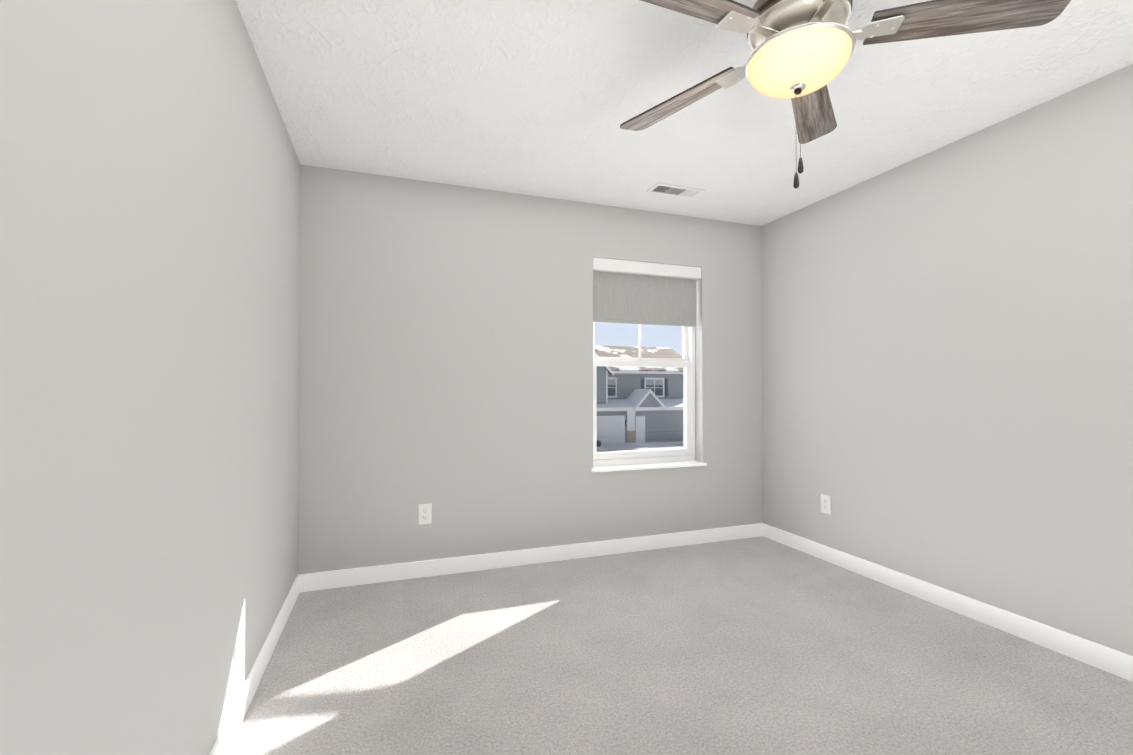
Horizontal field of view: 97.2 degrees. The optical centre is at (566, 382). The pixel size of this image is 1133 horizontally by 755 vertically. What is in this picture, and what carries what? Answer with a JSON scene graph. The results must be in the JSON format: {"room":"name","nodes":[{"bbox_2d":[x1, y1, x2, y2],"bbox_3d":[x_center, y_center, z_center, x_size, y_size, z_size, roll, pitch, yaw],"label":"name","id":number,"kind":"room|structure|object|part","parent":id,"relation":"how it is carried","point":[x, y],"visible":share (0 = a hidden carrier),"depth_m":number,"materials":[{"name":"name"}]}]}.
{"room":"empty bedroom","nodes":[
{"label":"empty bedroom","id":0,"kind":"room"},
{"bbox_2d":[0,0,303,754],"bbox_3d":[-0.868,-0.057,0.844,0.100,2.440,4.580,0,-1,-20],"label":"wall","id":1,"kind":"structure","parent":0,"point":[250,366],"depth_m":1.04,"materials":[{"name":"grey paint"}]},
{"bbox_2d":[209,574,304,754],"bbox_3d":[-0.801,1.113,0.811,0.016,0.100,4.300,0,-1,-20],"label":"baseboard","id":2,"kind":"structure","parent":1,"relation":"attached to","point":[225,739],"depth_m":1.88,"materials":[{"name":"white wood"}]},
{"bbox_2d":[300,165,763,573],"bbox_3d":[-0.025,-0.025,3.477,3.210,2.440,0.180,0,-1,-20],"label":"wall","id":3,"kind":"structure","parent":0,"point":[448,328],"depth_m":3.20,"materials":[{"name":"grey paint"}]},
{"bbox_2d":[418,503,431,524],"bbox_3d":[-0.869,0.806,3.068,0.079,0.124,0.008,0,-1,-20],"label":"outlet","id":4,"kind":"object","parent":3,"relation":"attached to","point":[424,513],"visible":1,"depth_m":3.07,"materials":[{"name":"white plastic"}]},
{"bbox_2d":[305,523,760,591],"bbox_3d":[0.016,1.144,3.376,3.210,0.100,0.013,0,-1,-20],"label":"baseboard","id":5,"kind":"structure","parent":3,"relation":"attached to","point":[444,566],"depth_m":3.24,"materials":[{"name":"white wood"}]},
{"bbox_2d":[593,257,700,466],"bbox_3d":[0.573,-0.137,3.690,0.886,1.468,0.171,0,-1,-20],"label":"window unit","id":6,"kind":"structure","parent":3,"relation":"in","point":[635,292],"depth_m":3.69,"materials":[{"name":"white plastic"}]},
{"bbox_3d":[0.555,-0.134,3.741,0.784,1.342,0.056,0,-1,-20],"label":"glass","id":7,"kind":"part","parent":6,"relation":"part of","materials":[{"name":"clear glass"}]},
{"bbox_3d":[0.558,-0.136,3.731,0.886,1.468,0.085,0,-1,-20],"label":"frame","id":8,"kind":"part","parent":6,"relation":"part of","materials":[{"name":"white plastic"}]},
{"bbox_2d":[593,257,700,326],"bbox_3d":[0.590,-0.648,3.649,0.884,0.446,0.071,0,-1,-20],"label":"shade","id":9,"kind":"object","parent":6,"relation":"attached to","point":[624,291],"depth_m":3.64,"materials":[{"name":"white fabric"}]},
{"bbox_2d":[591,461,706,472],"bbox_3d":[0.592,0.607,3.626,0.918,0.020,0.127,0,-1,-20],"label":"window sill","id":10,"kind":"structure","parent":3,"relation":"attached to","point":[643,466],"depth_m":3.60,"materials":[{"name":"white wood"}]},
{"bbox_2d":[228,536,1132,754],"bbox_3d":[0.713,1.220,1.389,3.455,0.100,4.580,0,-1,-20],"label":"floor","id":11,"kind":"structure","parent":0,"point":[761,645],"depth_m":2.04,"materials":[{"name":"carpet"}]},
{"bbox_2d":[235,0,1132,225],"bbox_3d":[0.713,-1.320,1.420,3.455,0.100,4.580,0,-1,-20],"label":"ceiling","id":12,"kind":"structure","parent":0,"point":[544,98],"depth_m":2.18,"materials":[{"name":"white paint"}]},
{"bbox_2d":[646,183,704,198],"bbox_3d":[0.709,-1.243,3.240,0.350,0.009,0.146,0,-1,-20],"label":"ceiling vent","id":13,"kind":"object","parent":12,"relation":"in","point":[674,190],"visible":0.98,"depth_m":3.23,"materials":[{"name":"white metal"}]},
{"bbox_2d":[620,0,1070,188],"bbox_3d":[0.635,-0.915,1.427,1.239,0.708,1.278,0,-1,-20],"label":"fan","id":14,"kind":"object","parent":12,"relation":"hanging from","point":[801,53],"visible":1,"depth_m":1.38,"materials":[{"name":"brown wood"}]},
{"bbox_3d":[0.396,-0.993,1.771,0.140,0.007,0.475,-17,10,-39],"label":"blade","id":15,"kind":"part","parent":14,"relation":"part of","materials":[{"name":"brown wood"}]},
{"bbox_3d":[0.281,-0.999,1.288,0.475,0.007,0.140,0,13,-23],"label":"blade","id":16,"kind":"part","parent":14,"relation":"part of","materials":[{"name":"brown wood"}]},
{"bbox_3d":[0.671,-0.896,1.449,0.276,0.080,0.276,0,-1,-20],"label":"lamp shade","id":17,"kind":"part","parent":14,"relation":"part of","materials":[{"name":"yellow glass"}]},
{"bbox_3d":[0.661,-1.101,1.445,0.503,0.336,0.519,0,-1,-20],"label":"motor","id":18,"kind":"part","parent":14,"relation":"part of","materials":[{"name":"silver metal"}]},
{"bbox_3d":[0.891,-0.993,1.811,0.140,0.007,0.475,-16,-9,30],"label":"blade","id":19,"kind":"part","parent":14,"relation":"part of","materials":[{"name":"brown wood"}]},
{"bbox_3d":[1.082,-0.998,1.353,0.475,0.007,0.140,0,-14,13],"label":"blade","id":20,"kind":"part","parent":14,"relation":"part of","materials":[{"name":"brown wood"}]},
{"bbox_2d":[760,64,1132,655],"bbox_3d":[2.293,-0.043,1.965,0.100,2.440,4.580,0,-1,-20],"label":"wall","id":21,"kind":"structure","parent":0,"point":[946,333],"depth_m":2.50,"materials":[{"name":"grey paint"}]},
{"bbox_2d":[821,494,830,514],"bbox_3d":[1.740,0.816,3.354,0.008,0.124,0.079,0,-1,-20],"label":"outlet","id":22,"kind":"object","parent":21,"relation":"attached to","point":[826,504],"visible":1,"depth_m":3.35,"materials":[{"name":"white plastic"}]},
{"bbox_2d":[761,523,1132,681],"bbox_3d":[2.253,1.126,1.894,0.015,0.100,4.300,0,-1,-20],"label":"baseboard","id":23,"kind":"structure","parent":21,"relation":"attached to","point":[1104,658],"depth_m":2.48,"materials":[{"name":"white wood"}]},
{"label":"outside","id":24,"kind":"structure","parent":0,"visible":0},
{"bbox_2d":[594,441,683,466],"bbox_3d":[-8.857,5.240,83.320,200.000,1.010,154.700,0,-1,-20],"label":"terrain","id":25,"kind":"structure","parent":24,"point":[658,447],"depth_m":37.45,"materials":[{"name":"grey snow"}]},
{"bbox_2d":[595,345,682,443],"bbox_3d":[2.370,0.685,44.224,17.000,8.360,11.400,0,-1,-20],"label":"house","id":26,"kind":"structure","parent":25,"relation":"on","point":[659,352],"depth_m":41.23,"materials":[{"name":"grey"}]},
{"bbox_2d":[627,389,665,411],"bbox_3d":[6.218,1.397,40.694,2.840,1.790,2.610,0,-1,-20],"label":"roof","id":27,"kind":"object","parent":26,"relation":"attached to","point":[654,397],"depth_m":39.81,"materials":[{"name":"white"}]}
]}

